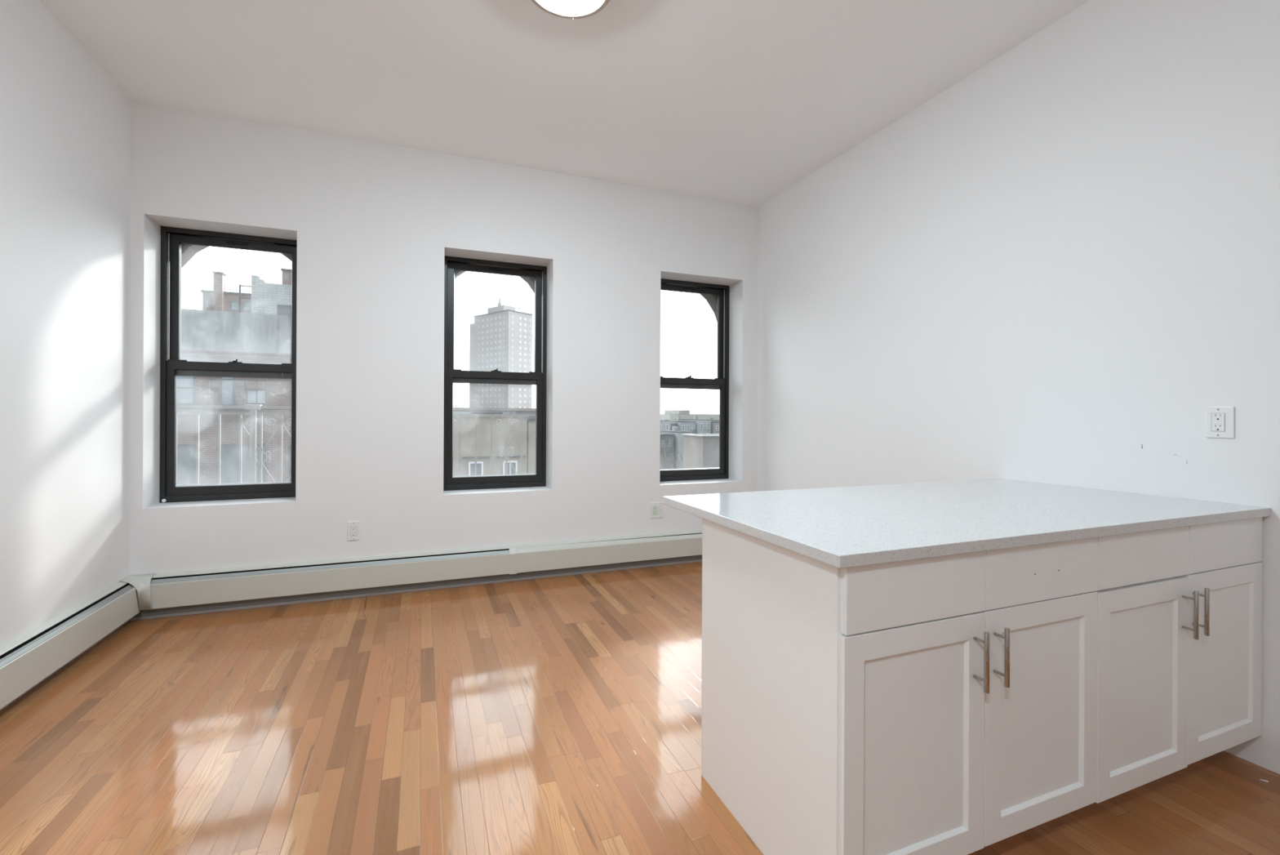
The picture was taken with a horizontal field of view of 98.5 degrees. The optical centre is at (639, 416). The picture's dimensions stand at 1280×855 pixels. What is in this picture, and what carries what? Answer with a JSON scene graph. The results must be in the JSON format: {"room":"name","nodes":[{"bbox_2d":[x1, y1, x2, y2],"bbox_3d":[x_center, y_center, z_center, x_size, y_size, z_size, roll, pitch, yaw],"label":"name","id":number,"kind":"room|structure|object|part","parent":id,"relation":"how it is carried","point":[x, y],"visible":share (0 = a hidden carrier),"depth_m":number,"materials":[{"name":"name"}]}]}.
{"room":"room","nodes":[
{"label":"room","id":0,"kind":"room"},
{"bbox_2d":[0,0,131,710],"bbox_3d":[-1.628,-0.326,-0.526,0.200,3.080,9.020,0,0,-22],"label":"wall","id":1,"kind":"structure","parent":0,"point":[65,125],"depth_m":2.62,"materials":[{"name":"paint"}]},
{"bbox_2d":[0,581,140,708],"bbox_3d":[-2.010,1.071,0.791,0.070,0.244,5.346,0,0,-22],"label":"baseboard heater","id":2,"kind":"object","parent":1,"relation":"attached to","point":[28,659],"visible":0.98,"depth_m":2.55,"materials":[{"name":"metal"}]},
{"bbox_2d":[0,581,127,655],"bbox_3d":[-2.017,1.071,0.762,0.036,0.244,5.298,0,0,-22],"label":"hood","id":3,"kind":"object","parent":2,"relation":"attached to","point":[24,640],"depth_m":2.59,"materials":[{"name":"metal"}]},
{"bbox_2d":[128,100,757,620],"bbox_3d":[-1.052,-0.323,4.218,4.362,3.080,0.321,0,0,-22],"label":"wall","id":4,"kind":"structure","parent":0,"point":[374,225],"depth_m":3.83,"materials":[{"name":"paint"}]},
{"bbox_2d":[159,226,297,502],"bbox_3d":[-2.696,-0.330,3.682,0.787,1.757,0.106,0,0,-22],"label":"window","id":5,"kind":"structure","parent":4,"relation":"in","point":[171,365],"depth_m":3.58,"materials":[{"name":"black metal"}]},
{"bbox_3d":[-2.691,0.077,3.666,0.742,0.867,0.026,0,0,-22],"label":"sash","id":6,"kind":"part","parent":5,"relation":"part of","materials":[{"name":"black metal"}]},
{"bbox_3d":[-2.700,-0.720,3.698,0.727,0.914,0.026,0,0,-22],"label":"sash","id":7,"kind":"part","parent":5,"relation":"part of","materials":[{"name":"black metal"}]},
{"bbox_3d":[-2.691,-1.155,3.680,0.116,0.010,0.012,0,0,-22],"label":"finger pull","id":8,"kind":"part","parent":5,"relation":"part of","materials":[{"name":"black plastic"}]},
{"bbox_2d":[119,545,515,617],"bbox_3d":[-1.955,1.069,3.625,2.258,0.249,0.122,0,0,-22],"label":"baseboard heater","id":9,"kind":"object","parent":4,"relation":"attached to","point":[211,588],"depth_m":3.57,"materials":[{"name":"metal"}]},
{"bbox_3d":[-2.942,1.037,3.234,0.135,0.194,0.122,0,0,-22],"label":"heater corner cover","id":10,"kind":"part","parent":9,"relation":"part of","materials":[{"name":"white metal"}]},
{"bbox_2d":[152,545,508,577],"bbox_3d":[-1.938,1.071,3.678,2.086,0.244,0.036,0,0,-22],"label":"hood","id":11,"kind":"object","parent":9,"relation":"attached to","point":[485,550],"depth_m":3.64,"materials":[{"name":"metal"}]},
{"bbox_2d":[508,544,516,573],"bbox_3d":[-0.937,1.049,4.053,0.053,0.198,0.074,0,0,-22],"label":"cover","id":12,"kind":"object","parent":9,"relation":"attached to","point":[513,548],"visible":1,"depth_m":4.02,"materials":[{"name":"metal"}]},
{"bbox_2d":[347,520,359,540],"bbox_3d":[-1.922,0.767,3.699,0.072,0.126,0.008,0,0,-22],"label":"wall outlet","id":13,"kind":"object","parent":4,"relation":"attached to","point":[353,527],"visible":1,"depth_m":3.70,"materials":[{"name":"plastic"}]},
{"bbox_2d":[350,525,356,536],"bbox_3d":[-1.922,0.767,3.698,0.036,0.069,0.006,0,0,-22],"label":"receptacle","id":14,"kind":"object","parent":13,"relation":"attached to","point":[353,528],"depth_m":3.69,"materials":[{"name":"plastic"}]},
{"bbox_2d":[131,559,702,620],"bbox_3d":[-0.991,1.208,4.066,4.348,0.018,0.012,0,0,-22],"label":"baseboard","id":15,"kind":"structure","parent":4,"relation":"attached to","point":[166,615],"depth_m":3.78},
{"bbox_2d":[443,255,546,490],"bbox_3d":[-1.128,-0.322,4.307,0.780,1.757,0.097,0,0,-22],"label":"window","id":16,"kind":"structure","parent":4,"relation":"in","point":[538,377],"depth_m":4.29,"materials":[{"name":"black metal"}]},
{"bbox_3d":[-1.131,-0.713,4.319,0.720,0.914,0.026,0,0,-22],"label":"sash","id":17,"kind":"part","parent":16,"relation":"part of","materials":[{"name":"black metal"}]},
{"bbox_3d":[-1.122,0.085,4.287,0.735,0.867,0.026,0,0,-22],"label":"sash","id":18,"kind":"part","parent":16,"relation":"part of","materials":[{"name":"black metal"}]},
{"bbox_3d":[-1.122,-1.148,4.301,0.116,0.010,0.012,0,0,-22],"label":"finger pull","id":19,"kind":"part","parent":16,"relation":"part of","materials":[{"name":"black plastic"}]},
{"bbox_2d":[515,529,702,577],"bbox_3d":[0.064,1.081,4.451,2.104,0.244,0.070,0,0,-22],"label":"baseboard heater","id":20,"kind":"object","parent":4,"relation":"attached to","point":[587,554],"visible":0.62,"depth_m":4.30,"materials":[{"name":"metal"}]},
{"bbox_2d":[515,529,702,547],"bbox_3d":[0.057,1.080,4.467,2.104,0.244,0.036,0,0,-22],"label":"hood","id":21,"kind":"object","parent":20,"relation":"attached to","point":[699,532],"depth_m":4.34,"materials":[{"name":"white metal"}]},
{"bbox_2d":[650,502,663,518],"bbox_3d":[0.143,0.767,4.515,0.117,0.127,0.008,0,0,-22],"label":"wall outlet","id":22,"kind":"object","parent":4,"relation":"attached to","point":[656,508],"visible":0.97,"depth_m":4.51,"materials":[{"name":"plastic"}]},
{"bbox_2d":[653,506,657,514],"bbox_3d":[0.122,0.766,4.506,0.034,0.069,0.006,0,0,-22],"label":"receptacle","id":23,"kind":"object","parent":22,"relation":"attached to","point":[655,508],"depth_m":4.50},
{"bbox_2d":[657,505,662,514],"bbox_3d":[0.165,0.767,4.523,0.034,0.069,0.006,0,0,-22],"label":"receptacle","id":24,"kind":"object","parent":22,"relation":"attached to","point":[660,507],"depth_m":4.52,"materials":[{"name":"plastic"}]},
{"bbox_2d":[659,278,729,481],"bbox_3d":[0.431,-0.315,4.924,0.781,1.757,0.097,0,0,-22],"label":"window","id":25,"kind":"structure","parent":4,"relation":"in","point":[721,382],"depth_m":5.01,"materials":[{"name":"black metal"}]},
{"bbox_3d":[0.428,-0.706,4.935,0.721,0.914,0.026,0,0,-22],"label":"sash","id":26,"kind":"part","parent":25,"relation":"part of","materials":[{"name":"black metal"}]},
{"bbox_3d":[0.437,0.092,4.904,0.736,0.867,0.026,0,0,-22],"label":"sash","id":27,"kind":"part","parent":25,"relation":"part of","materials":[{"name":"black metal"}]},
{"bbox_2d":[39,0,1089,206],"bbox_3d":[0.500,-1.931,0.313,4.962,0.150,9.020,0,0,-22],"label":"ceiling","id":28,"kind":"structure","parent":0,"point":[737,101],"depth_m":2.96,"materials":[{"name":"paint"}]},
{"bbox_2d":[531,0,609,19],"bbox_3d":[-0.297,-1.796,2.272,0.376,0.128,0.376,0,0,-22],"label":"ceiling light","id":29,"kind":"object","parent":28,"relation":"attached to","point":[567,9],"visible":1,"depth_m":2.36,"materials":[{"name":"white glass"}]},
{"bbox_2d":[537,0,603,15],"bbox_3d":[-0.297,-1.754,2.272,0.316,0.044,0.316,0,0,-22],"label":"diffuser","id":30,"kind":"object","parent":29,"relation":"attached to","point":[556,7],"depth_m":2.35,"materials":[{"name":"white"}]},
{"bbox_2d":[0,561,1279,854],"bbox_3d":[0.485,1.284,0.313,4.962,0.120,9.020,0,0,-22],"label":"floor","id":31,"kind":"structure","parent":0,"point":[554,715],"depth_m":2.04,"materials":[{"name":"brown wood"}]},
{"bbox_2d":[701,518,1097,854],"bbox_3d":[0.774,0.782,1.719,0.927,0.885,0.718,0,0,-22],"label":"base cabinet","id":32,"kind":"object","parent":31,"relation":"on","point":[946,704],"visible":0.92,"depth_m":1.42,"materials":[{"name":"paint"}]},
{"bbox_3d":[0.341,0.780,1.580,0.018,0.885,0.660,0,0,-22],"label":"panel","id":33,"kind":"part","parent":32,"relation":"part of","materials":[{"name":"paint"}]},
{"bbox_3d":[0.673,0.808,1.346,0.458,0.606,0.020,0,0,-22],"label":"door","id":34,"kind":"part","parent":32,"relation":"part of","materials":[{"name":"paint"}]},
{"bbox_3d":[0.679,0.421,1.348,0.455,0.159,0.020,0,0,-22],"label":"drawer","id":35,"kind":"part","parent":32,"relation":"part of","materials":[{"name":"paint"}]},
{"bbox_3d":[0.672,0.808,1.349,0.326,0.468,0.006,0,0,-22],"label":"door panel","id":36,"kind":"part","parent":32,"relation":"part of","materials":[{"name":"paint"}]},
{"bbox_2d":[662,478,1271,568],"bbox_3d":[1.143,0.327,2.025,1.886,0.029,0.970,0,0,-22],"label":"countertop","id":37,"kind":"structure","parent":32,"relation":"on","point":[853,526],"depth_m":1.75,"materials":[{"name":"white stone"}]},
{"bbox_3d":[0.860,0.613,1.388,0.012,0.149,0.040,0,0,-22],"label":"bar handle","id":38,"kind":"part","parent":32,"relation":"part of","materials":[{"name":"silver metal"}]},
{"bbox_3d":[0.929,0.613,1.416,0.012,0.149,0.040,0,0,-22],"label":"bar handle","id":39,"kind":"part","parent":32,"relation":"part of","materials":[{"name":"silver metal"}]},
{"bbox_3d":[1.103,0.808,1.516,0.460,0.606,0.020,0,0,-22],"label":"door","id":40,"kind":"part","parent":32,"relation":"part of","materials":[{"name":"paint"}]},
{"bbox_3d":[1.102,0.808,1.519,0.327,0.468,0.006,0,0,-22],"label":"door panel","id":41,"kind":"part","parent":32,"relation":"part of","materials":[{"name":"paint"}]},
{"bbox_3d":[1.107,0.422,1.517,0.460,0.159,0.020,0,0,-22],"label":"drawer","id":42,"kind":"part","parent":32,"relation":"part of","materials":[{"name":"paint"}]},
{"bbox_2d":[1095,516,1262,803],"bbox_3d":[1.652,0.787,2.028,0.932,0.885,0.646,0,0,-22],"label":"base cabinet","id":43,"kind":"object","parent":31,"relation":"on","point":[1180,609],"visible":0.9,"depth_m":1.74,"materials":[{"name":"paint"}]},
{"bbox_3d":[1.534,0.816,1.690,0.330,0.468,0.006,0,0,-22],"label":"door panel","id":44,"kind":"part","parent":43,"relation":"part of","materials":[{"name":"paint"}]},
{"bbox_3d":[1.535,0.816,1.687,0.462,0.606,0.020,0,0,-22],"label":"door","id":45,"kind":"part","parent":43,"relation":"part of","materials":[{"name":"paint"}]},
{"bbox_3d":[1.538,0.424,1.688,0.462,0.159,0.020,0,0,-22],"label":"drawer","id":46,"kind":"part","parent":43,"relation":"part of","materials":[{"name":"paint"}]},
{"bbox_3d":[1.731,0.619,1.733,0.012,0.149,0.040,0,0,-22],"label":"bar handle","id":47,"kind":"part","parent":43,"relation":"part of","materials":[{"name":"silver metal"}]},
{"bbox_3d":[1.787,0.617,1.755,0.012,0.149,0.040,0,0,-22],"label":"bar handle","id":48,"kind":"part","parent":43,"relation":"part of","materials":[{"name":"silver metal"}]},
{"bbox_3d":[1.964,0.813,1.857,0.455,0.606,0.020,0,0,-22],"label":"door","id":49,"kind":"part","parent":43,"relation":"part of","materials":[{"name":"paint"}]},
{"bbox_3d":[1.963,0.813,1.860,0.322,0.468,0.006,0,0,-22],"label":"door panel","id":50,"kind":"part","parent":43,"relation":"part of","materials":[{"name":"paint"}]},
{"bbox_3d":[1.967,0.426,1.857,0.454,0.159,0.020,0,0,-22],"label":"drawer","id":51,"kind":"part","parent":43,"relation":"part of","materials":[{"name":"paint"}]},
{"bbox_2d":[756,0,1279,773],"bbox_3d":[2.614,-0.307,1.152,0.201,3.080,9.020,0,0,-22],"label":"wall","id":52,"kind":"structure","parent":0,"point":[1051,268],"depth_m":2.53,"materials":[{"name":"paint"}]},
{"bbox_2d":[1205,406,1234,438],"bbox_3d":[2.148,0.021,2.042,0.008,0.116,0.078,0,0,-22],"label":"wall outlet","id":53,"kind":"object","parent":52,"relation":"attached to","point":[1220,420],"visible":1,"depth_m":2.04,"materials":[{"name":"plastic"}]},
{"bbox_2d":[1211,413,1224,431],"bbox_3d":[2.146,0.021,2.045,0.006,0.066,0.036,0,0,-22],"label":"receptacle","id":54,"kind":"object","parent":53,"relation":"attached to","point":[1217,419],"depth_m":2.04,"materials":[{"name":"plastic"}]},
{"bbox_3d":[-1.166,5.676,4.437,5.362,17.080,0.150,0,0,-22],"label":"wall","id":55,"kind":"structure","parent":0,"visible":0},
{"bbox_2d":[181,243,292,268],"bbox_3d":[-2.738,-1.006,3.798,0.927,0.570,0.138,0,0,-22],"label":"trim","id":56,"kind":"structure","parent":55,"relation":"attached to","point":[188,251],"depth_m":3.70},
{"bbox_2d":[176,404,536,485],"bbox_3d":[-2.160,0.453,4.459,3.948,1.087,0.640,0,0,-22],"label":"railing","id":57,"kind":"object","parent":55,"relation":"attached to","point":[252,407],"visible":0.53,"depth_m":4.39,"materials":[{"name":"white metal"}]},
{"bbox_3d":[-3.063,0.431,4.368,0.100,1.052,0.075,0,0,-22],"label":"post","id":58,"kind":"part","parent":57,"relation":"part of","materials":[{"name":"white metal"}]},
{"bbox_3d":[-3.024,0.350,4.396,0.269,0.741,0.008,0,0,-22],"label":"scroll panel","id":59,"kind":"part","parent":57,"relation":"part of","materials":[{"name":"white paint"}]},
{"bbox_3d":[-2.768,0.351,4.498,0.269,0.741,0.008,0,0,-22],"label":"scroll panel","id":60,"kind":"part","parent":57,"relation":"part of","materials":[{"name":"white paint"}]},
{"bbox_3d":[-2.253,-0.048,4.701,3.848,0.073,0.044,0,0,-22],"label":"rail","id":61,"kind":"part","parent":57,"relation":"part of","materials":[{"name":"grey metal"}]},
{"bbox_3d":[-1.746,0.356,4.902,0.269,0.741,0.008,0,0,-22],"label":"scroll panel","id":62,"kind":"part","parent":57,"relation":"part of","materials":[{"name":"white paint"}]},
{"bbox_3d":[-1.235,0.358,5.104,0.269,0.741,0.008,0,0,-22],"label":"scroll panel","id":63,"kind":"part","parent":57,"relation":"part of","materials":[{"name":"white paint"}]},
{"bbox_2d":[454,270,534,293],"bbox_3d":[-1.169,-0.999,4.419,0.927,0.570,0.138,0,0,-22],"label":"trim","id":64,"kind":"structure","parent":55,"relation":"attached to","point":[531,281],"depth_m":4.47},
{"bbox_2d":[700,293,717,322],"bbox_3d":[0.390,-0.992,5.036,0.927,0.570,0.138,0,0,-22],"label":"trim","id":65,"kind":"structure","parent":55,"relation":"attached to","point":[712,300],"depth_m":5.15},
{"label":"outside","id":66,"kind":"structure","parent":0,"visible":0},
{"bbox_3d":[-55.274,14.217,357.036,480.000,0.500,695.380,0,0,-22],"label":"ground","id":67,"kind":"structure","parent":66,"visible":0},
{"bbox_2d":[200,271,251,312],"bbox_3d":[-33.680,1.127,51.552,8.900,25.880,11.550,0,0,-22],"label":"apartment block","id":68,"kind":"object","parent":67,"relation":"on","point":[216,300],"visible":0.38,"depth_m":45.21,"materials":[{"name":"brick"}]},
{"bbox_3d":[-33.991,-10.565,45.703,3.720,0.500,0.040,0,0,-22],"label":"roof rail","id":69,"kind":"part","parent":68,"relation":"part of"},
{"bbox_2d":[177,304,291,485],"bbox_3d":[-17.709,4.990,21.125,10.850,18.300,5.700,0,0,-22],"label":"stucco building","id":70,"kind":"structure","parent":67,"relation":"on","point":[206,335],"depth_m":19.91,"materials":[{"name":"grey concrete"}]},
{"bbox_3d":[-16.894,-2.171,19.080,10.800,0.390,0.120,0,0,-22],"label":"cornice","id":71,"kind":"part","parent":70,"relation":"part of","materials":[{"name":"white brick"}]},
{"bbox_2d":[238,284,251,311],"bbox_3d":[-16.421,-3.929,23.070,0.647,3.150,0.087,0,0,-22],"label":"frame","id":72,"kind":"object","parent":70,"relation":"on","point":[240,307],"visible":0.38,"depth_m":22.95,"materials":[{"name":"white paint"}]},
{"bbox_2d":[251,275,291,314],"bbox_3d":[-14.107,-3.974,23.717,3.820,3.260,2.500,0,0,-22],"label":"bulkhead","id":73,"kind":"object","parent":70,"relation":"on","point":[264,299],"visible":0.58,"depth_m":22.06,"materials":[{"name":"grey brick"}]},
{"bbox_2d":[280,268,292,284],"bbox_3d":[-36.977,-0.999,66.026,8.400,30.100,10.200,0,0,-22],"label":"brick house","id":74,"kind":"structure","parent":67,"relation":"on","point":[286,273],"depth_m":60.03,"materials":[{"name":"brick"}]},
{"bbox_2d":[453,386,464,407],"bbox_3d":[-59.523,2.003,181.180,14.963,23.907,13.504,0,0,-22],"label":"bare tree","id":75,"kind":"object","parent":67,"relation":"on","point":[459,387],"visible":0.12,"depth_m":181.32,"materials":[{"name":"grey plant"}]},
{"bbox_2d":[453,398,467,407],"bbox_3d":[-54.443,3.953,165.864,12.055,20.053,12.278,0,0,-22],"label":"bare tree","id":76,"kind":"object","parent":67,"relation":"on","point":[454,403],"visible":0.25,"depth_m":165.88,"materials":[{"name":"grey plant"}]},
{"bbox_2d":[453,411,510,413],"bbox_3d":[-36.717,6.433,118.837,15.200,15.240,12.000,0,0,-22],"label":"house","id":77,"kind":"structure","parent":67,"relation":"on","point":[454,412],"depth_m":113.18,"materials":[{"name":"concrete"}]},
{"bbox_2d":[453,412,528,475],"bbox_3d":[-12.705,6.938,36.928,8.600,14.450,10.200,0,0,-22],"label":"railing","id":78,"kind":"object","parent":67,"relation":"on","point":[468,422],"visible":0.24,"depth_m":32.96,"materials":[{"name":"metal"}]},
{"bbox_2d":[469,297,533,408],"bbox_3d":[-72.449,-23.512,286.509,29.224,74.800,37.374,0,0,-22],"label":"tower block","id":79,"kind":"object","parent":67,"relation":"on","point":[500,338],"visible":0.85,"depth_m":277.87,"materials":[{"name":"concrete"}]},
{"bbox_2d":[510,411,536,418],"bbox_3d":[-22.931,6.446,118.376,9.500,15.340,13.000,0,0,-22],"label":"house","id":80,"kind":"structure","parent":67,"relation":"on","point":[511,412],"depth_m":111.64,"materials":[{"name":"concrete"}]},
{"bbox_2d":[526,418,535,473],"bbox_3d":[-6.014,7.184,39.790,6.050,14.020,9.800,0,0,-22],"label":"house","id":81,"kind":"structure","parent":67,"relation":"on","point":[531,457],"depth_m":34.35,"materials":[{"name":"concrete"}]},
{"bbox_2d":[660,420,671,430],"bbox_3d":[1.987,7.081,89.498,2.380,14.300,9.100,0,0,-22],"label":"house","id":82,"kind":"structure","parent":67,"relation":"on","point":[664,424],"depth_m":85.43,"materials":[{"name":"concrete"}]},
{"bbox_2d":[659,433,675,469],"bbox_3d":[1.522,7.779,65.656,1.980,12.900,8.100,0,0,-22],"label":"house","id":83,"kind":"structure","parent":67,"relation":"on","point":[668,438],"depth_m":62.02,"materials":[{"name":"concrete"}]},
{"bbox_2d":[664,419,677,430],"bbox_3d":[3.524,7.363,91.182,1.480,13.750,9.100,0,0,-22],"label":"house","id":84,"kind":"structure","parent":67,"relation":"on","point":[671,424],"depth_m":87.03,"materials":[{"name":"concrete"}]},
{"bbox_2d":[659,443,683,469],"bbox_3d":[3.450,8.287,54.696,6.004,11.919,5.686,0,0,-13],"label":"bare tree","id":85,"kind":"object","parent":67,"relation":"on","point":[665,462],"visible":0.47,"depth_m":53.60,"materials":[{"name":"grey plant"}]},
{"bbox_2d":[660,426,693,468],"bbox_3d":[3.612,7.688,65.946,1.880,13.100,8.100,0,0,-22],"label":"house","id":86,"kind":"structure","parent":67,"relation":"on","point":[678,437],"depth_m":62.14,"materials":[{"name":"concrete"}]},
{"bbox_2d":[670,416,696,431],"bbox_3d":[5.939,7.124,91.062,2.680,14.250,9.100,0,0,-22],"label":"house","id":87,"kind":"structure","parent":67,"relation":"on","point":[682,425],"depth_m":86.92,"materials":[{"name":"concrete"}]},
{"bbox_2d":[660,413,719,421],"bbox_3d":[11.645,6.780,164.854,16.000,14.990,22.000,0,0,-22],"label":"block","id":88,"kind":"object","parent":67,"relation":"on","point":[663,416],"visible":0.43,"depth_m":154.62,"materials":[{"name":"concrete"}]},
{"bbox_2d":[664,409,689,413],"bbox_3d":[10.736,-1.254,160.178,3.400,1.150,10.000,0,0,-22],"label":"box","id":89,"kind":"object","parent":88,"relation":"on","point":[668,411],"visible":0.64,"depth_m":156.10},
{"bbox_2d":[673,415,711,433],"bbox_3d":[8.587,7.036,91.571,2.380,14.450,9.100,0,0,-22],"label":"house","id":90,"kind":"structure","parent":67,"relation":"on","point":[702,426],"depth_m":87.48,"materials":[{"name":"concrete"}]},
{"bbox_2d":[689,428,695,433],"bbox_3d":[5.934,7.849,66.327,2.480,12.800,8.100,0,0,-22],"label":"house","id":91,"kind":"structure","parent":67,"relation":"on","point":[693,430],"depth_m":63.78,"materials":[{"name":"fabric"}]},
{"bbox_2d":[681,433,719,468],"bbox_3d":[7.101,7.864,45.571,6.400,12.780,3.700,0,0,-22],"label":"house","id":92,"kind":"structure","parent":67,"relation":"on","point":[700,450],"depth_m":43.32,"materials":[{"name":"concrete"}]},
{"bbox_2d":[708,417,719,433],"bbox_3d":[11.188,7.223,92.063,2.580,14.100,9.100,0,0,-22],"label":"house","id":93,"kind":"structure","parent":67,"relation":"on","point":[714,424],"depth_m":87.67,"materials":[{"name":"concrete"}]}
]}

